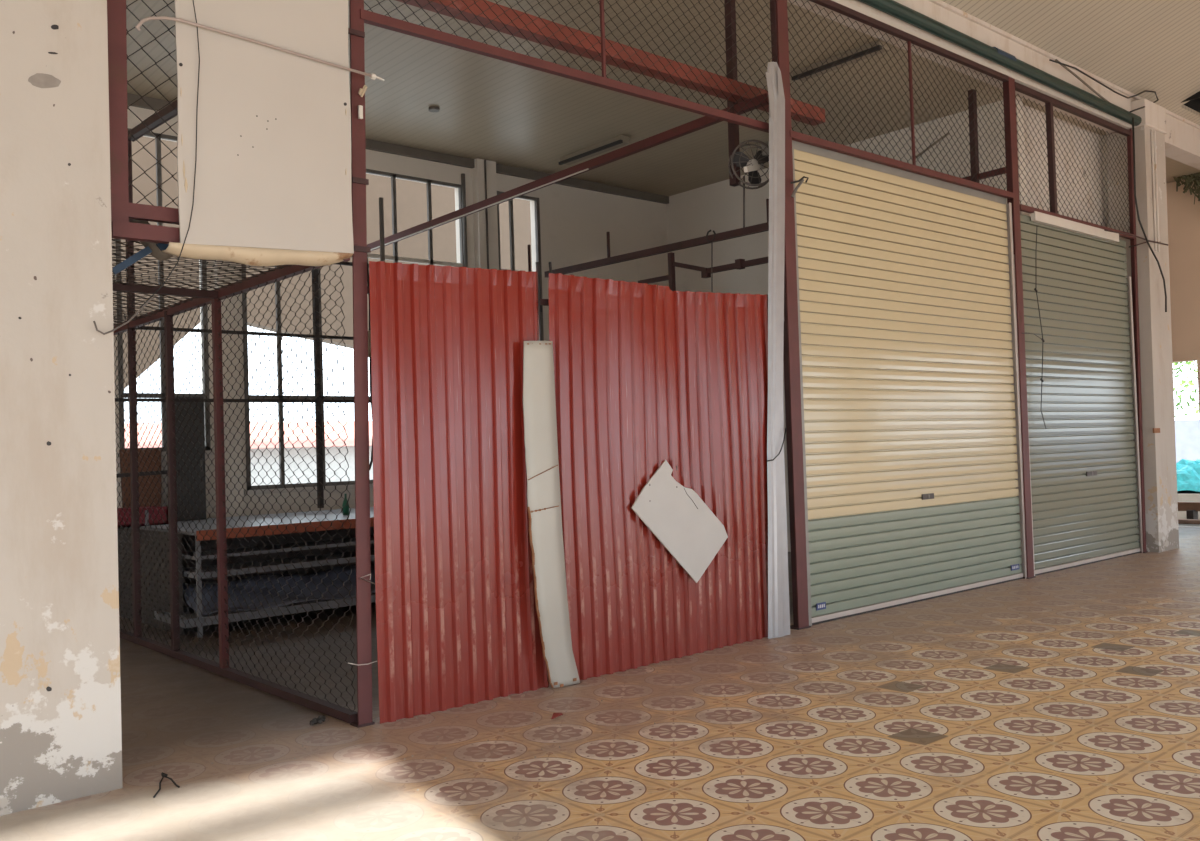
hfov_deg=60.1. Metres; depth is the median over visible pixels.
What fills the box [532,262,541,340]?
stud
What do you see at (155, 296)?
wire
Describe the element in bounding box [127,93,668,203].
trim
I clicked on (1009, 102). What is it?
steel post
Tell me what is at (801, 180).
clamp
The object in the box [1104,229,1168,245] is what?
rod
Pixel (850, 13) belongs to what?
wire mesh
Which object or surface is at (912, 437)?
roller shutter
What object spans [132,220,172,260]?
rag
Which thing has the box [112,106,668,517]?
wall
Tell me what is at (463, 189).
rod
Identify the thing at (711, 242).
wire
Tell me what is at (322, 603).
shelf
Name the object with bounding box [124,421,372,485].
house
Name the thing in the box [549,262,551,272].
rod
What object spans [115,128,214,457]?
window
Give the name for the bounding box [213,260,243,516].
trim
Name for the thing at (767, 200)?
rod
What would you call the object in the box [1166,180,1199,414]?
wall
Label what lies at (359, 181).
steel post
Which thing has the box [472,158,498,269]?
pillar
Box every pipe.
[484,160,488,268]
[858,0,1141,125]
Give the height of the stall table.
0.912 m
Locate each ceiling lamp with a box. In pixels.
[558,135,629,164]
[791,40,888,80]
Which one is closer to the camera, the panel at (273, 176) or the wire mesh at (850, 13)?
the panel at (273, 176)
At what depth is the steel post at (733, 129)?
8.75 m
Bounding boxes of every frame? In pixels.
[115,262,370,507]
[545,222,768,290]
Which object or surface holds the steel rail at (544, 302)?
attached to the steel post at (359, 181)
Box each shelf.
[154,593,375,627]
[182,536,373,559]
[182,549,374,578]
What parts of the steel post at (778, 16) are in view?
plate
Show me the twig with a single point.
(163, 775)
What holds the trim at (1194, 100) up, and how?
attached to the ceiling at (1136, 46)
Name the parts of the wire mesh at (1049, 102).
rail, rail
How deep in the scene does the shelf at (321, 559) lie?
9.48 m
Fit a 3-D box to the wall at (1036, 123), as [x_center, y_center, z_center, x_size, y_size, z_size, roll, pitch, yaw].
[5.723,-1.018,12.693,2.250,5.350,0.080,-1,-2,-41]
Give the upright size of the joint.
0.152 m
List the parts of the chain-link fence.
rail, rail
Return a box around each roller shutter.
[761,140,1026,625]
[1014,211,1142,575]
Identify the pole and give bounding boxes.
[765,62,789,638]
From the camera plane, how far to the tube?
12.56 m
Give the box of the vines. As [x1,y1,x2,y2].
[1173,172,1199,203]
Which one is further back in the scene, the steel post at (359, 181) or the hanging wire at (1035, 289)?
the hanging wire at (1035, 289)
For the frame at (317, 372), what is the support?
on the floor at (1077, 718)
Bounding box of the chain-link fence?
[112,140,357,722]
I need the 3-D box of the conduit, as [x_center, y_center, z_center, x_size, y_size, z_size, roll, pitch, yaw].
[-1.744,-1.947,5.477,1.362,0.117,0.028,0,-2,-41]
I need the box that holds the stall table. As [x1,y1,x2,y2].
[117,507,375,637]
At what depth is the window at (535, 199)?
14.27 m
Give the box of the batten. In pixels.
[832,0,1129,128]
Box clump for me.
[310,715,325,724]
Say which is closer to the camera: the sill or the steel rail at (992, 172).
the steel rail at (992, 172)
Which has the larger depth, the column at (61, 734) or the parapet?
the parapet
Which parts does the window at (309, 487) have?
sill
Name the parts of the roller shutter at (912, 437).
guide rail, rail, lock plate, guide rail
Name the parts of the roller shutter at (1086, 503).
guide rail, rail, lock plate, guide rail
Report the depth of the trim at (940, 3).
11.39 m
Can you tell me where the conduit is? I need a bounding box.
[135,16,383,80]
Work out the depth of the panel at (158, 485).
10.67 m
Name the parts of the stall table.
panel, leg, panel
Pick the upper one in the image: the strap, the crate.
the strap
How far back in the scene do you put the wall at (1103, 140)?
13.44 m
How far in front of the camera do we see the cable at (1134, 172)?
12.58 m
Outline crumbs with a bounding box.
[189,561,1197,805]
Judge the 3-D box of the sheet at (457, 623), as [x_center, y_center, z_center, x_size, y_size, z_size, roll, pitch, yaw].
[-0.814,0.372,6.221,1.213,2.641,0.052,-1,-2,-41]
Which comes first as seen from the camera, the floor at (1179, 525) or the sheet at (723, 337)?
the sheet at (723, 337)
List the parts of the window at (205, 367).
sill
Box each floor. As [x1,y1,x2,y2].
[0,527,1199,840]
[1178,524,1199,526]
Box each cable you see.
[367,253,372,469]
[1049,59,1158,112]
[1055,59,1109,102]
[1132,118,1166,311]
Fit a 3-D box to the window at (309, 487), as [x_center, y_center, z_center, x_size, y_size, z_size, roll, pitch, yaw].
[-2.846,-1.127,12.520,3.060,3.880,0.095,-1,-2,-41]
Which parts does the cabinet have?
door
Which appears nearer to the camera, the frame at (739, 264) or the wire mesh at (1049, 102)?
the frame at (739, 264)
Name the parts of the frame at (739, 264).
rail, broken rail, bent rail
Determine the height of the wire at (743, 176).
0.486 m
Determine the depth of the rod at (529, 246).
10.47 m
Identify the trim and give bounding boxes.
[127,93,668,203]
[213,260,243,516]
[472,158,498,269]
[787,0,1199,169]
[928,0,1199,129]
[1181,91,1199,112]
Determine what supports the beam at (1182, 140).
attached to the wall at (1183, 215)
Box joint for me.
[368,331,370,356]
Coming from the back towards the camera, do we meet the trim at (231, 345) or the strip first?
the trim at (231, 345)
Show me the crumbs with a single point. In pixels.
(1126, 561)
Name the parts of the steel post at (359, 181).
weld plate, weld plate, weld plate, plate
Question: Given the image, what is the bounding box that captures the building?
[121,136,531,388]
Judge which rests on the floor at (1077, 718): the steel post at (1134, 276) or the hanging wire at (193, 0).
the steel post at (1134, 276)
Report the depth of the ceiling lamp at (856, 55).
10.34 m
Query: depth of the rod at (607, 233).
10.12 m
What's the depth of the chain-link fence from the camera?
7.29 m
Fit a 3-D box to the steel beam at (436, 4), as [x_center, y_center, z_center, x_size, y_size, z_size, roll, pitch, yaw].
[0.177,-2.738,7.813,4.801,0.145,0.130,-1,-2,-41]
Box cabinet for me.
[166,396,205,520]
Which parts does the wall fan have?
blade, motor, bracket arm, blade, blade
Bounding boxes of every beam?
[367,93,768,250]
[395,0,824,125]
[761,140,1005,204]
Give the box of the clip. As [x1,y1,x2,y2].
[358,85,366,118]
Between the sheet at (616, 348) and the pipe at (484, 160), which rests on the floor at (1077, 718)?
the sheet at (616, 348)
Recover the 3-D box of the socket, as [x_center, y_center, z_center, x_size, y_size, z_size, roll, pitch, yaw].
[-1.847,-3.464,11.550,0.120,0.030,0.120,-1,-2,-41]
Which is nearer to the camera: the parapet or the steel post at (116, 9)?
the steel post at (116, 9)
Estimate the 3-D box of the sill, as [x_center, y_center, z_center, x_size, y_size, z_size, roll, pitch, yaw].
[9.306,1.475,16.467,0.500,0.340,1.700,-1,-2,-41]
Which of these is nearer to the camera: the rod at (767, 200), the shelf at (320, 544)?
the rod at (767, 200)
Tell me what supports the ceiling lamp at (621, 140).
attached to the ceiling at (491, 109)
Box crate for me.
[117,506,167,527]
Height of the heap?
0.991 m
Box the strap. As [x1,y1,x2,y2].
[112,243,168,274]
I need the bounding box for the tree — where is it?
[1173,361,1198,417]
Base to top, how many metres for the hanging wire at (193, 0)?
1.679 m
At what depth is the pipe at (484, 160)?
13.60 m
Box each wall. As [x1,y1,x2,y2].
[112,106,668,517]
[666,96,1027,551]
[1023,105,1104,225]
[1101,134,1108,227]
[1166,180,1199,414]
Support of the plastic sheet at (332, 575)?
on the stall table
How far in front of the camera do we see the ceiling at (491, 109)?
11.15 m
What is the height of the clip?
0.182 m
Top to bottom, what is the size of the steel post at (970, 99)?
1.331 m
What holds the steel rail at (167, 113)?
attached to the chain-link fence
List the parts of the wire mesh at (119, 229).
rail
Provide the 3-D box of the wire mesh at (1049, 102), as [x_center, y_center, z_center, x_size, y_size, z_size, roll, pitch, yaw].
[5.549,-2.942,12.061,2.972,1.368,0.066,-1,-2,-41]
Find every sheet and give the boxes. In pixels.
[183,565,374,614]
[369,261,548,723]
[548,273,689,679]
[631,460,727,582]
[673,291,767,654]
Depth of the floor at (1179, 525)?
16.23 m
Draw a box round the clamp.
[791,176,808,197]
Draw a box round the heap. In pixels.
[1176,459,1199,518]
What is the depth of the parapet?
24.29 m
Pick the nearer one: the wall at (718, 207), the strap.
the strap
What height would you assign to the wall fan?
0.401 m
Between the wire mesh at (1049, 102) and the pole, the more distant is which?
the wire mesh at (1049, 102)
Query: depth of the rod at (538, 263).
6.76 m
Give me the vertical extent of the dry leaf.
0.024 m
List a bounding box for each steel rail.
[128,100,177,141]
[367,286,784,320]
[963,167,1005,179]
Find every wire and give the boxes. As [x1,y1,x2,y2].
[93,295,156,334]
[140,0,199,307]
[711,242,712,292]
[743,176,744,227]
[767,428,786,461]
[1024,228,1045,428]
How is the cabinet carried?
on the stall table
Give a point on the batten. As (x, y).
(1018, 79)
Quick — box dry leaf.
[551,713,562,718]
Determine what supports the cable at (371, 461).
hanging from the steel post at (359, 181)
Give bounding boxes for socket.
[429,106,439,111]
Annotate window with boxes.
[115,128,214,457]
[241,169,463,494]
[497,191,543,340]
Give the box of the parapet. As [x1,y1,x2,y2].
[1175,420,1199,462]
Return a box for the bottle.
[342,494,348,514]
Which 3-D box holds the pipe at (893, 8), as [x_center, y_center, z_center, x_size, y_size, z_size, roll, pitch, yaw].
[2.250,-3.760,9.107,11.858,0.219,0.142,-1,-2,-41]
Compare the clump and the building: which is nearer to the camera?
the clump
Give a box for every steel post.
[107,0,128,221]
[348,0,374,727]
[724,0,740,186]
[770,0,810,629]
[968,89,979,182]
[1003,77,1035,578]
[1127,129,1147,552]
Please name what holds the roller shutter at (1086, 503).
on the floor at (1077, 718)
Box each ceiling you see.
[126,0,1199,195]
[941,0,1199,124]
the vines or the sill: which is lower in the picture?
the sill
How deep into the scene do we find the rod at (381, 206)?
11.18 m
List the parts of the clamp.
arm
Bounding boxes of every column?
[0,0,122,815]
[1105,98,1178,552]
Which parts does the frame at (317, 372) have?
rail, rail, rail, rail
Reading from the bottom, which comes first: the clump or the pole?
the clump
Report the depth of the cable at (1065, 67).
11.92 m
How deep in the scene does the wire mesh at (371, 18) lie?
7.21 m
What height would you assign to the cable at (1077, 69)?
0.431 m
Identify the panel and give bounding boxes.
[119,448,160,507]
[162,0,353,265]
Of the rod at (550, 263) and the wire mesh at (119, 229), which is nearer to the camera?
the wire mesh at (119, 229)
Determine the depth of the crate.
10.04 m
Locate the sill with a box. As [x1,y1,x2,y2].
[1178,502,1199,524]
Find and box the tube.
[915,133,948,157]
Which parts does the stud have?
loose rod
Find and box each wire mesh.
[111,0,356,261]
[360,0,773,132]
[787,0,1013,198]
[1015,82,1135,239]
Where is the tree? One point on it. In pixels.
(1190, 382)
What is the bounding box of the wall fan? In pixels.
[728,140,768,188]
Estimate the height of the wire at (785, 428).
0.258 m
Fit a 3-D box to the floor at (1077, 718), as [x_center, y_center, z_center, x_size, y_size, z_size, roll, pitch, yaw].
[1.655,1.660,5.057,25.540,0.150,17.400,-1,-2,-41]
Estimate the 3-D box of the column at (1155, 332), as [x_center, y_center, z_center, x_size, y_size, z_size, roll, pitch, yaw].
[6.939,-1.197,13.260,0.850,5.660,0.500,-1,-2,-41]
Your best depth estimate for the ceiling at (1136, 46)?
11.65 m
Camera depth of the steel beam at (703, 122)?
10.03 m
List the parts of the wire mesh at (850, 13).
rail, rail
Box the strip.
[523,341,579,687]
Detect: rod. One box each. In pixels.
[379,197,384,261]
[461,173,467,267]
[528,245,530,271]
[538,263,541,311]
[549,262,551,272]
[606,232,609,257]
[766,199,768,221]
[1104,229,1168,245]
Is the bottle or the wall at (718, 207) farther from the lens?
the wall at (718, 207)
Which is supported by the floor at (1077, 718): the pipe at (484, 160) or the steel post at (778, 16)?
the steel post at (778, 16)
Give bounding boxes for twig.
[153,772,179,797]

